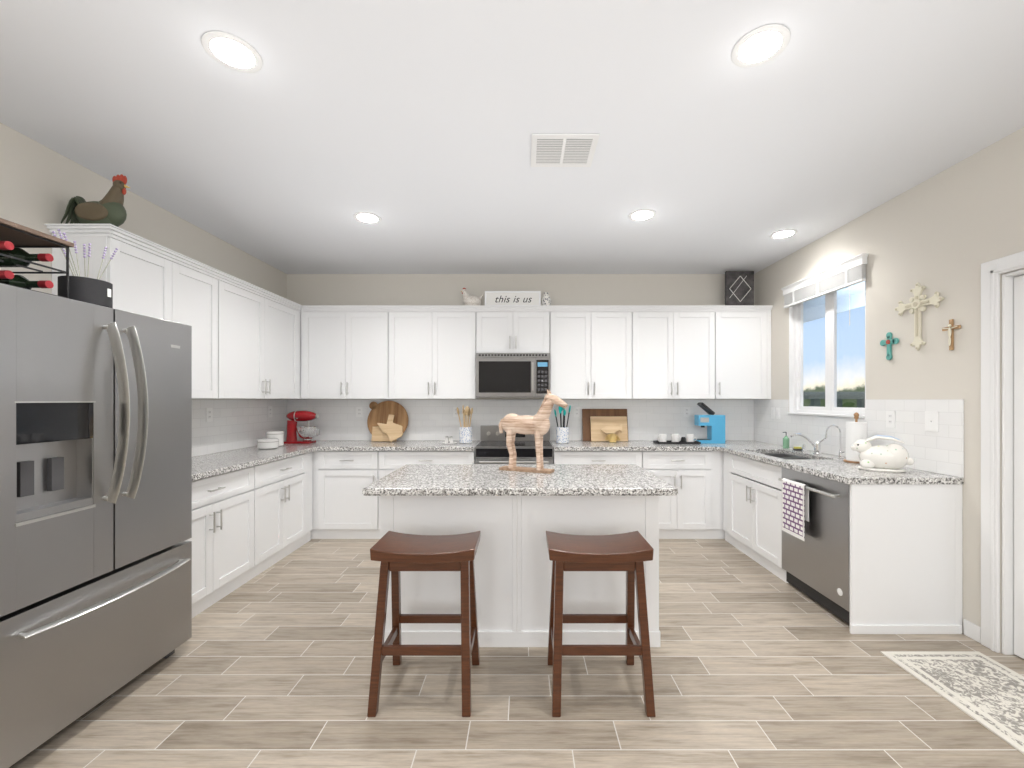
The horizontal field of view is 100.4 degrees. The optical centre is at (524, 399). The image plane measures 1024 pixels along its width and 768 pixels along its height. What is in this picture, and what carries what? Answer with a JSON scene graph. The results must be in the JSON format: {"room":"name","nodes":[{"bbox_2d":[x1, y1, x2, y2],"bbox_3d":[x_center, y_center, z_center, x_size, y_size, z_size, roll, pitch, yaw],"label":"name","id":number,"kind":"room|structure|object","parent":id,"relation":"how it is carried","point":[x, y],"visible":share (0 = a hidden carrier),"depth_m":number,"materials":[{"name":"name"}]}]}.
{"room":"kitchen","nodes":[
{"label":"kitchen","id":0,"kind":"room"},
{"bbox_2d":[0,123,286,456],"bbox_3d":[-2.720,-0.018,1.090,0.120,2.780,7.380,0,0,0],"label":"wall","id":1,"kind":"structure","parent":0,"point":[41,185],"depth_m":2.50,"materials":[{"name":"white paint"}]},
{"bbox_2d":[48,228,228,398],"bbox_3d":[-2.494,-0.480,2.858,0.328,0.948,0.916,0,0,0],"label":"upper cabinet","id":2,"kind":"object","parent":1,"relation":"attached to","point":[146,279],"depth_m":2.78,"materials":[{"name":"white wood"}]},
{"bbox_2d":[61,174,129,226],"bbox_3d":[-2.477,-1.152,2.483,0.313,0.349,0.165,0,0,0],"label":"rooster figurine","id":3,"kind":"object","parent":2,"relation":"on","point":[108,208],"visible":0.9,"depth_m":2.45,"materials":[{"name":"green ceramic"}]},
{"bbox_2d":[192,399,287,456],"bbox_3d":[-2.654,0.228,3.570,0.008,0.459,2.400,0,0,0],"label":"tile backsplash","id":4,"kind":"structure","parent":1,"relation":"attached to","point":[234,424],"depth_m":3.89,"materials":[{"name":"white tile"}]},
{"bbox_2d":[206,408,212,421],"bbox_3d":[-2.648,0.127,3.590,0.007,0.116,0.072,0,0,0],"label":"electrical outlet plate","id":5,"kind":"object","parent":4,"relation":"attached to","point":[209,411],"depth_m":3.59,"materials":[{"name":"white plastic"}]},
{"bbox_2d":[229,276,296,398],"bbox_3d":[-2.494,-0.480,3.820,0.328,0.948,1.260,0,0,0],"label":"upper cabinet","id":6,"kind":"object","parent":1,"relation":"attached to","point":[250,341],"depth_m":3.77,"materials":[{"name":"white wood"}]},
{"bbox_2d":[287,274,724,398],"bbox_3d":[-0.040,-0.018,4.840,5.480,2.780,0.120,0,0,0],"label":"wall","id":7,"kind":"structure","parent":0,"point":[560,289],"depth_m":4.78,"materials":[{"name":"white paint"}]},
{"bbox_2d":[297,304,308,398],"bbox_3d":[-2.454,-0.480,4.589,0.408,0.948,0.378,0,0,0],"label":"upper cabinet","id":8,"kind":"object","parent":7,"relation":"attached to","point":[302,310],"depth_m":4.45,"materials":[{"name":"white wood"}]},
{"bbox_2d":[309,308,396,398],"bbox_3d":[-1.842,-0.480,4.614,0.976,0.948,0.328,0,0,0],"label":"upper cabinet","id":9,"kind":"object","parent":7,"relation":"attached to","point":[353,351],"depth_m":4.46,"materials":[{"name":"white wood"}]},
{"bbox_2d":[397,308,478,398],"bbox_3d":[-0.993,-0.480,4.614,0.975,0.948,0.328,0,0,0],"label":"upper cabinet","id":10,"kind":"object","parent":7,"relation":"attached to","point":[437,347],"depth_m":4.46,"materials":[{"name":"white wood"}]},
{"bbox_2d":[477,308,552,355],"bbox_3d":[-0.116,-0.719,4.614,0.768,0.470,0.328,0,0,0],"label":"upper cabinet","id":11,"kind":"object","parent":7,"relation":"attached to","point":[499,330],"depth_m":4.45,"materials":[{"name":"white wood"}]},
{"bbox_2d":[461,288,483,304],"bbox_3d":[-0.546,-1.076,4.510,0.239,0.198,0.149,0,0,0],"label":"figurine","id":12,"kind":"object","parent":11,"relation":"on","point":[471,300],"visible":0.88,"depth_m":4.46,"materials":[{"name":"white ceramic"}]},
{"bbox_2d":[485,291,540,304],"bbox_3d":[-0.120,-1.061,4.506,0.590,0.168,0.028,0,0,0],"label":"sign","id":13,"kind":"object","parent":11,"relation":"on","point":[512,297],"visible":1,"depth_m":4.50,"materials":[{"name":"white wood"}]},
{"bbox_2d":[476,353,549,397],"bbox_3d":[-0.116,-0.252,4.561,0.762,0.457,0.433,0,0,0],"label":"microwave","id":14,"kind":"object","parent":11,"relation":"attached to","point":[512,375],"visible":1,"depth_m":4.39,"materials":[{"name":"grey metal"}]},
{"bbox_2d":[541,292,550,304],"bbox_3d":[0.235,-1.052,4.510,0.104,0.150,0.104,0,0,0],"label":"vase","id":15,"kind":"object","parent":11,"relation":"on","point":[546,299],"visible":0.85,"depth_m":4.47,"materials":[{"name":"white ceramic"}]},
{"bbox_2d":[288,399,751,440],"bbox_3d":[-0.040,0.228,4.775,5.236,0.459,0.006,0,0,0],"label":"tile backsplash","id":16,"kind":"structure","parent":7,"relation":"attached to","point":[428,419],"depth_m":4.77,"materials":[{"name":"white tile"}]},
{"bbox_2d":[356,407,362,416],"bbox_3d":[-1.840,0.137,4.768,0.072,0.116,0.007,0,0,0],"label":"electrical outlet plate","id":17,"kind":"object","parent":16,"relation":"attached to","point":[359,410],"depth_m":4.77,"materials":[{"name":"white plastic"}]},
{"bbox_2d":[453,407,459,416],"bbox_3d":[-0.756,0.137,4.768,0.072,0.116,0.007,0,0,0],"label":"electrical outlet plate","id":18,"kind":"object","parent":16,"relation":"attached to","point":[455,414],"depth_m":4.77,"materials":[{"name":"white plastic"}]},
{"bbox_2d":[574,407,579,416],"bbox_3d":[0.590,0.137,4.768,0.072,0.116,0.007,0,0,0],"label":"electrical outlet plate","id":19,"kind":"object","parent":16,"relation":"attached to","point":[576,409],"depth_m":4.77,"materials":[{"name":"white plastic"}]},
{"bbox_2d":[684,407,689,416],"bbox_3d":[1.820,0.137,4.768,0.072,0.116,0.007,0,0,0],"label":"electrical outlet plate","id":20,"kind":"object","parent":16,"relation":"attached to","point":[686,409],"depth_m":4.77,"materials":[{"name":"white plastic"}]},
{"bbox_2d":[550,308,640,398],"bbox_3d":[0.731,-0.480,4.614,0.917,0.948,0.328,0,0,0],"label":"upper cabinet","id":21,"kind":"object","parent":7,"relation":"attached to","point":[597,351],"depth_m":4.46,"materials":[{"name":"white wood"}]},
{"bbox_2d":[641,308,724,398],"bbox_3d":[1.561,-0.480,4.614,0.994,0.948,0.328,0,0,0],"label":"upper cabinet","id":22,"kind":"object","parent":7,"relation":"attached to","point":[683,349],"depth_m":4.46,"materials":[{"name":"white wood"}]},
{"bbox_2d":[725,308,771,398],"bbox_3d":[2.255,-0.480,4.614,0.646,0.948,0.328,0,0,0],"label":"upper cabinet","id":23,"kind":"object","parent":7,"relation":"attached to","point":[747,330],"depth_m":4.46,"materials":[{"name":"white wood"}]},
{"bbox_2d":[725,271,753,304],"bbox_3d":[2.320,-1.180,4.595,0.300,0.405,0.090,0,0,0],"label":"art panel","id":24,"kind":"object","parent":23,"relation":"on","point":[739,287],"visible":0.77,"depth_m":4.58,"materials":[{"name":"stone"}]},
{"bbox_2d":[0,0,1023,273],"bbox_3d":[-0.040,-1.458,1.090,5.480,0.100,7.620,0,0,0],"label":"ceiling","id":25,"kind":"structure","parent":0,"point":[414,124],"depth_m":2.12,"materials":[{"name":"white paint"}]},
{"bbox_2d":[201,31,262,72],"bbox_3d":[-1.180,-1.403,1.730,0.206,0.006,0.206,0,0,0],"label":"recessed light","id":26,"kind":"object","parent":25,"relation":"in","point":[232,52],"visible":1,"depth_m":1.72,"materials":[{"name":"white glass"}]},
{"bbox_2d":[353,212,381,223],"bbox_3d":[-1.210,-1.403,3.300,0.206,0.006,0.206,0,0,0],"label":"recessed light","id":27,"kind":"object","parent":25,"relation":"in","point":[367,218],"visible":1,"depth_m":3.29,"materials":[{"name":"white"}]},
{"bbox_2d":[531,134,599,166],"bbox_3d":[0.220,-1.402,2.410,0.360,0.010,0.310,0,0,0],"label":"ceiling vent","id":28,"kind":"object","parent":25,"relation":"in","point":[562,150],"visible":1,"depth_m":2.38,"materials":[{"name":"white metal"}]},
{"bbox_2d":[628,209,655,220],"bbox_3d":[0.900,-1.403,3.250,0.206,0.006,0.206,0,0,0],"label":"recessed light","id":29,"kind":"object","parent":25,"relation":"in","point":[642,215],"visible":0.98,"depth_m":3.25,"materials":[{"name":"white"}]},
{"bbox_2d":[731,24,789,67],"bbox_3d":[0.940,-1.403,1.700,0.206,0.006,0.206,0,0,0],"label":"recessed light","id":30,"kind":"object","parent":25,"relation":"in","point":[760,45],"visible":1,"depth_m":1.69,"materials":[{"name":"white"}]},
{"bbox_2d":[769,229,797,238],"bbox_3d":[2.200,-1.403,3.620,0.206,0.006,0.206,0,0,0],"label":"recessed light","id":31,"kind":"object","parent":25,"relation":"in","point":[785,233],"visible":1,"depth_m":3.62,"materials":[{"name":"white"}]},
{"bbox_2d":[11,539,1023,767],"bbox_3d":[-0.040,1.422,1.090,5.480,0.100,7.620,0,0,0],"label":"floor","id":32,"kind":"structure","parent":0,"point":[755,664],"depth_m":1.98,"materials":[{"name":"beige tile"}]},
{"bbox_2d":[0,283,191,767],"bbox_3d":[-2.167,0.483,1.890,0.926,1.778,0.880,0,0,0],"label":"refrigerator","id":33,"kind":"object","parent":32,"relation":"on","point":[95,503],"visible":1,"depth_m":1.77,"materials":[{"name":"grey metal"}]},
{"bbox_2d":[0,218,73,298],"bbox_3d":[-2.010,-0.523,1.605,0.340,0.232,0.280,0,0,0],"label":"wine rack","id":34,"kind":"object","parent":33,"relation":"on","point":[15,238],"visible":0.92,"depth_m":1.66,"materials":[{"name":"brown wood"}]},
{"bbox_2d":[52,229,117,307],"bbox_3d":[-1.946,-0.579,1.868,0.206,0.343,0.194,0,0,0],"label":"pot","id":35,"kind":"object","parent":33,"relation":"on","point":[92,291],"visible":0.79,"depth_m":1.83,"materials":[{"name":"grey"}]},
{"bbox_2d":[185,463,264,617],"bbox_3d":[-2.354,0.935,2.846,0.608,0.874,0.931,0,0,0],"label":"base cabinet","id":36,"kind":"object","parent":32,"relation":"on","point":[249,523],"depth_m":2.95,"materials":[{"name":"white wood"}]},
{"bbox_2d":[192,441,323,480],"bbox_3d":[-2.339,0.477,3.571,0.638,0.039,2.413,0,0,0],"label":"countertop","id":37,"kind":"structure","parent":36,"relation":"on","point":[208,465],"depth_m":3.38,"materials":[{"name":"stone"}]},
{"bbox_2d":[257,438,278,448],"bbox_3d":[-2.400,0.412,4.000,0.178,0.090,0.178,0,0,0],"label":"bowl","id":38,"kind":"object","parent":37,"relation":"on","point":[269,443],"visible":1,"depth_m":3.94,"materials":[{"name":"white ceramic"}]},
{"bbox_2d":[266,431,283,445],"bbox_3d":[-2.460,0.384,4.215,0.154,0.146,0.154,0,0,0],"label":"canister","id":39,"kind":"object","parent":37,"relation":"on","point":[279,435],"visible":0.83,"depth_m":4.18,"materials":[{"name":"white ceramic"}]},
{"bbox_2d":[284,410,319,443],"bbox_3d":[-2.330,0.284,4.500,0.359,0.346,0.211,0,0,0],"label":"stand mixer","id":40,"kind":"object","parent":37,"relation":"on","point":[307,433],"visible":1,"depth_m":4.46,"materials":[{"name":"red metal"}]},
{"bbox_2d":[265,453,308,569],"bbox_3d":[-2.354,0.935,3.603,0.608,0.874,0.835,0,0,0],"label":"base cabinet","id":41,"kind":"object","parent":32,"relation":"on","point":[287,479],"depth_m":3.68,"materials":[{"name":"white wood"}]},
{"bbox_2d":[309,452,312,540],"bbox_3d":[-2.306,0.935,4.474,0.704,0.874,0.608,0,0,0],"label":"base cabinet","id":42,"kind":"object","parent":32,"relation":"on","point":[310,453],"depth_m":4.15,"materials":[{"name":"white wood"}]},
{"bbox_2d":[313,451,384,538],"bbox_3d":[-1.707,0.935,4.474,0.686,0.874,0.608,0,0,0],"label":"base cabinet","id":43,"kind":"object","parent":32,"relation":"on","point":[341,510],"depth_m":4.18,"materials":[{"name":"white wood"}]},
{"bbox_2d":[316,441,479,450],"bbox_3d":[-1.240,0.477,4.457,1.515,0.039,0.642,0,0,0],"label":"countertop","id":44,"kind":"structure","parent":43,"relation":"on","point":[328,445],"depth_m":4.17,"materials":[{"name":"stone"}]},
{"bbox_2d":[367,401,407,441],"bbox_3d":[-1.500,0.235,4.655,0.450,0.446,0.194,0,0,0],"label":"cutting boards","id":45,"kind":"object","parent":44,"relation":"on","point":[387,421],"visible":1,"depth_m":4.68,"materials":[{"name":"brown wood"}]},
{"bbox_2d":[442,436,456,443],"bbox_3d":[-0.780,0.419,4.470,0.156,0.076,0.156,0,0,0],"label":"salt","id":46,"kind":"object","parent":44,"relation":"on","point":[449,440],"visible":1,"depth_m":4.45,"materials":[{"name":"white ceramic"}]},
{"bbox_2d":[457,405,472,443],"bbox_3d":[-0.626,0.255,4.500,0.170,0.404,0.144,0,0,0],"label":"utensil crock","id":47,"kind":"object","parent":44,"relation":"on","point":[465,433],"visible":1,"depth_m":4.45,"materials":[{"name":"white ceramic"}]},
{"bbox_2d":[367,531,480,716],"bbox_3d":[-0.455,1.019,2.040,0.469,0.705,0.397,0,0,0],"label":"stool","id":48,"kind":"object","parent":32,"relation":"on","point":[395,553],"visible":1,"depth_m":1.94,"materials":[{"name":"brown wood"}]},
{"bbox_2d":[385,451,474,475],"bbox_3d":[-0.988,0.935,4.474,1.004,0.874,0.608,0,0,0],"label":"base cabinet","id":49,"kind":"object","parent":32,"relation":"on","point":[394,460],"depth_m":4.18,"materials":[{"name":"white wood"}]},
{"bbox_2d":[475,425,552,463],"bbox_3d":[-0.098,0.830,4.428,0.765,1.085,0.680,0,0,0],"label":"range","id":50,"kind":"object","parent":32,"relation":"on","point":[491,447],"visible":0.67,"depth_m":4.16,"materials":[{"name":"silver metal"}]},
{"bbox_2d":[380,496,659,646],"bbox_3d":[-0.025,0.935,2.671,1.562,0.874,0.614,0,0,0],"label":"kitchen island","id":51,"kind":"object","parent":32,"relation":"on","point":[513,567],"visible":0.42,"depth_m":2.38,"materials":[{"name":"white wood"}]},
{"bbox_2d":[362,464,677,495],"bbox_3d":[-0.020,0.477,2.615,1.630,0.039,0.830,0,0,0],"label":"island countertop","id":52,"kind":"structure","parent":51,"relation":"on","point":[494,480],"depth_m":2.39,"materials":[{"name":"stone"}]},
{"bbox_2d":[499,389,567,473],"bbox_3d":[0.051,0.196,2.731,0.440,0.522,0.239,0,0,0],"label":"statue","id":53,"kind":"object","parent":52,"relation":"on","point":[511,425],"visible":1,"depth_m":2.69,"materials":[{"name":"beige wood"}]},
{"bbox_2d":[546,531,655,716],"bbox_3d":[0.345,1.019,2.040,0.469,0.705,0.397,0,0,0],"label":"stool","id":54,"kind":"object","parent":32,"relation":"on","point":[629,553],"visible":1,"depth_m":1.93,"materials":[{"name":"brown wood"}]},
{"bbox_2d":[553,450,648,471],"bbox_3d":[0.755,0.935,4.474,0.929,0.874,0.608,0,0,0],"label":"base cabinet","id":55,"kind":"object","parent":32,"relation":"on","point":[640,458],"depth_m":4.17,"materials":[{"name":"white wood"}]},
{"bbox_2d":[649,451,712,538],"bbox_3d":[1.462,0.935,4.474,0.736,0.874,0.608,0,0,0],"label":"base cabinet","id":56,"kind":"object","parent":32,"relation":"on","point":[688,514],"depth_m":4.18,"materials":[{"name":"white wood"}]},
{"bbox_2d":[713,451,781,541],"bbox_3d":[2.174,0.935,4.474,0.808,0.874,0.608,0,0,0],"label":"base cabinet","id":57,"kind":"object","parent":32,"relation":"on","point":[747,493],"depth_m":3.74,"materials":[{"name":"white wood"}]},
{"bbox_2d":[550,441,775,450],"bbox_3d":[1.433,0.477,4.457,2.290,0.039,0.642,0,0,0],"label":"countertop","id":58,"kind":"structure","parent":57,"relation":"on","point":[572,445],"depth_m":4.17,"materials":[{"name":"stone"}]},
{"bbox_2d":[554,405,570,443],"bbox_3d":[0.405,0.247,4.506,0.174,0.420,0.152,0,0,0],"label":"utensil crock","id":59,"kind":"object","parent":58,"relation":"on","point":[562,434],"visible":0.88,"depth_m":4.46,"materials":[{"name":"grey ceramic"}]},
{"bbox_2d":[582,409,627,442],"bbox_3d":[0.895,0.280,4.648,0.500,0.354,0.226,0,0,0],"label":"cutting boards","id":60,"kind":"object","parent":58,"relation":"on","point":[610,425],"visible":1,"depth_m":4.68,"materials":[{"name":"brown wood"}]},
{"bbox_2d":[653,434,700,443],"bbox_3d":[1.595,0.409,4.465,0.440,0.096,0.170,0,0,0],"label":"tray","id":61,"kind":"object","parent":58,"relation":"on","point":[689,439],"visible":1,"depth_m":4.43,"materials":[{"name":"black plastic"}]},
{"bbox_2d":[694,402,724,443],"bbox_3d":[1.952,0.243,4.500,0.285,0.428,0.117,0,0,0],"label":"coffee maker","id":62,"kind":"object","parent":58,"relation":"on","point":[713,423],"visible":0.98,"depth_m":4.44,"materials":[{"name":"blue plastic"}]},
{"bbox_2d":[720,445,963,483],"bbox_3d":[2.239,0.477,3.317,0.678,0.039,1.635,0,0,0],"label":"countertop","id":63,"kind":"structure","parent":57,"relation":"on","point":[829,466],"depth_m":2.84,"materials":[{"name":"stone"}]},
{"bbox_2d":[760,453,808,459],"bbox_3d":[2.205,0.602,3.605,0.422,0.208,0.702,0,0,0],"label":"sink","id":64,"kind":"object","parent":63,"relation":"in","point":[783,456],"visible":0.1,"depth_m":3.92,"materials":[{"name":"silver metal"}]},
{"bbox_2d":[783,432,788,447],"bbox_3d":[2.473,0.380,4.030,0.057,0.154,0.054,0,0,0],"label":"soap bottle","id":65,"kind":"object","parent":63,"relation":"on","point":[785,441],"visible":1,"depth_m":4.01,"materials":[{"name":"green plastic"}]},
{"bbox_2d":[792,447,801,450],"bbox_3d":[2.475,0.442,3.860,0.088,0.030,0.088,0,0,0],"label":"sponge","id":66,"kind":"object","parent":63,"relation":"on","point":[798,448],"visible":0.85,"depth_m":3.84,"materials":[{"name":"yellow plastic"}]},
{"bbox_2d":[791,433,827,453],"bbox_3d":[2.372,0.369,3.649,0.270,0.175,0.283,0,0,0],"label":"faucet","id":67,"kind":"object","parent":63,"relation":"on","point":[817,446],"visible":1,"depth_m":3.58,"materials":[{"name":"silver metal"}]},
{"bbox_2d":[826,425,844,458],"bbox_3d":[2.422,0.327,3.317,0.136,0.261,0.066,0,0,0],"label":"filter faucet","id":68,"kind":"object","parent":63,"relation":"on","point":[840,454],"visible":1,"depth_m":3.33,"materials":[{"name":"silver metal"}]},
{"bbox_2d":[843,412,866,463],"bbox_3d":[2.430,0.274,3.120,0.156,0.365,0.156,0,0,0],"label":"paper towel holder","id":69,"kind":"object","parent":63,"relation":"on","point":[856,430],"visible":0.77,"depth_m":3.08,"materials":[{"name":"white paper"}]},
{"bbox_2d":[851,435,913,472],"bbox_3d":[2.310,0.343,2.760,0.263,0.227,0.220,0,0,0],"label":"bunny","id":70,"kind":"object","parent":63,"relation":"on","point":[894,458],"visible":1,"depth_m":2.71,"materials":[{"name":"white ceramic"}]},
{"bbox_2d":[778,467,849,624],"bbox_3d":[2.189,0.936,2.860,0.641,0.872,0.660,0,0,0],"label":"dishwasher","id":71,"kind":"object","parent":32,"relation":"on","point":[816,564],"visible":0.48,"depth_m":2.74,"materials":[{"name":"grey metal"}]},
{"bbox_2d":[782,478,808,540],"bbox_3d":[1.880,0.755,2.962,0.034,0.375,0.245,0,0,0],"label":"tea towel","id":72,"kind":"object","parent":71,"relation":"hanging from","point":[795,504],"visible":0.98,"depth_m":2.94,"materials":[{"name":"white fabric"}]},
{"bbox_2d":[881,651,1023,753],"bbox_3d":[2.195,1.366,1.680,0.530,0.010,1.260,0,0,0],"label":"rug","id":73,"kind":"object","parent":32,"relation":"on","point":[987,692],"visible":1,"depth_m":2.04,"materials":[{"name":"grey fabric"}]},
{"bbox_2d":[754,127,1023,652],"bbox_3d":[2.640,-0.018,1.090,0.120,2.780,7.380,0,0,0],"label":"wall","id":74,"kind":"structure","parent":0,"point":[946,233],"depth_m":2.65,"materials":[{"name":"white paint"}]},
{"bbox_2d":[787,281,865,417],"bbox_3d":[2.619,-0.458,3.690,0.122,1.196,0.936,0,0,0],"label":"window","id":75,"kind":"structure","parent":74,"relation":"in","point":[796,390],"depth_m":3.71,"materials":[{"name":"white plastic"}]},
{"bbox_2d":[781,253,868,358],"bbox_3d":[2.548,-0.740,3.690,0.052,0.704,1.008,0,0,0],"label":"window blind","id":76,"kind":"object","parent":75,"relation":"attached to","point":[845,274],"visible":0.98,"depth_m":3.57,"materials":[{"name":"white wood"}]},
{"bbox_2d":[803,281,864,322],"bbox_3d":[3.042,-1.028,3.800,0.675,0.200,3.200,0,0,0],"label":"window shade","id":77,"kind":"object","parent":74,"relation":"attached to","point":[807,306],"depth_m":4.49,"materials":[{"name":"fabric"}]},
{"bbox_2d":[752,399,963,477],"bbox_3d":[2.574,0.228,3.635,0.008,0.459,2.270,0,0,0],"label":"tile backsplash","id":78,"kind":"structure","parent":74,"relation":"attached to","point":[942,451],"depth_m":2.95,"materials":[{"name":"white tile"}]},
{"bbox_2d":[774,407,779,418],"bbox_3d":[2.568,0.137,4.316,0.008,0.116,0.060,0,0,0],"label":"electrical outlet plate","id":79,"kind":"object","parent":78,"relation":"attached to","point":[777,408],"depth_m":4.32,"materials":[{"name":"white plastic"}]},
{"bbox_2d":[886,411,894,427],"bbox_3d":[2.568,0.137,2.990,0.007,0.116,0.072,0,0,0],"label":"electrical outlet plate","id":80,"kind":"object","parent":78,"relation":"attached to","point":[890,415],"depth_m":2.99,"materials":[{"name":"white plastic"}]},
{"bbox_2d":[925,411,937,431],"bbox_3d":[2.569,0.137,2.691,0.006,0.125,0.085,0,0,0],"label":"electrical outlet plate","id":81,"kind":"object","parent":78,"relation":"attached to","point":[931,420],"depth_m":2.69,"materials":[{"name":"white plastic"}]},
{"bbox_2d":[880,332,898,359],"bbox_3d":[2.568,-0.377,3.005,0.017,0.197,0.147,0,0,0],"label":"cross","id":82,"kind":"object","parent":74,"relation":"attached to","point":[889,341],"visible":0.98,"depth_m":3.00,"materials":[{"name":"teal ceramic"}]},
{"bbox_2d":[894,282,943,350],"bbox_3d":[2.563,-0.543,2.785,0.027,0.444,0.344,0,0,0],"label":"cross","id":83,"kind":"object","parent":74,"relation":"attached to","point":[917,305],"visible":0.98,"depth_m":2.77,"materials":[{"name":"beige plastic"}]},
{"bbox_2d":[942,319,960,349],"bbox_3d":[2.564,-0.391,2.568,0.026,0.185,0.104,0,0,0],"label":"crucifix","id":84,"kind":"object","parent":74,"relation":"attached to","point":[951,327],"visible":1,"depth_m":2.56,"materials":[{"name":"brown wood"}]},
{"bbox_2d":[964,619,980,642],"bbox_3d":[-0.040,1.327,-0.052,5.236,0.090,5.092,0,0,0],"label":"baseboard","id":85,"kind":"structure","parent":74,"relation":"attached to","point":[972,630],"depth_m":2.44,"materials":[{"name":"white wood"}]},
{"bbox_2d":[981,251,1023,654],"bbox_3d":[2.628,0.304,1.880,0.144,2.135,1.030,0,0,0],"label":"door frame","id":86,"kind":"structure","parent":74,"relation":"attached to","point":[992,271],"depth_m":2.31,"materials":[{"name":"white wood"}]},
{"bbox_2d":[1014,275,1023,658],"bbox_3d":[2.608,0.354,1.880,0.115,2.020,0.816,0,0,0],"label":"door","id":87,"kind":"structure","parent":74,"relation":"in","point":[1019,466],"depth_m":2.26,"materials":[{"name":"white wood"}]},
{"label":"outside","id":88,"kind":"structure","parent":0,"visible":0},
{"bbox_2d":[803,306,864,407],"bbox_3d":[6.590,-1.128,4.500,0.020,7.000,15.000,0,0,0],"label":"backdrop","id":89,"kind":"structure","parent":88,"point":[843,360],"depth_m":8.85,"materials":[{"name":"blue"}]},
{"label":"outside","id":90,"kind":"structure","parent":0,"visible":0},
{"bbox_2d":[803,392,864,407],"bbox_3d":[5.380,0.872,7.575,1.700,2.000,1.450,0,0,0],"label":"pergola","id":91,"kind":"object","parent":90,"point":[816,395],"depth_m":6.95,"materials":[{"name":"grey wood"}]}
]}

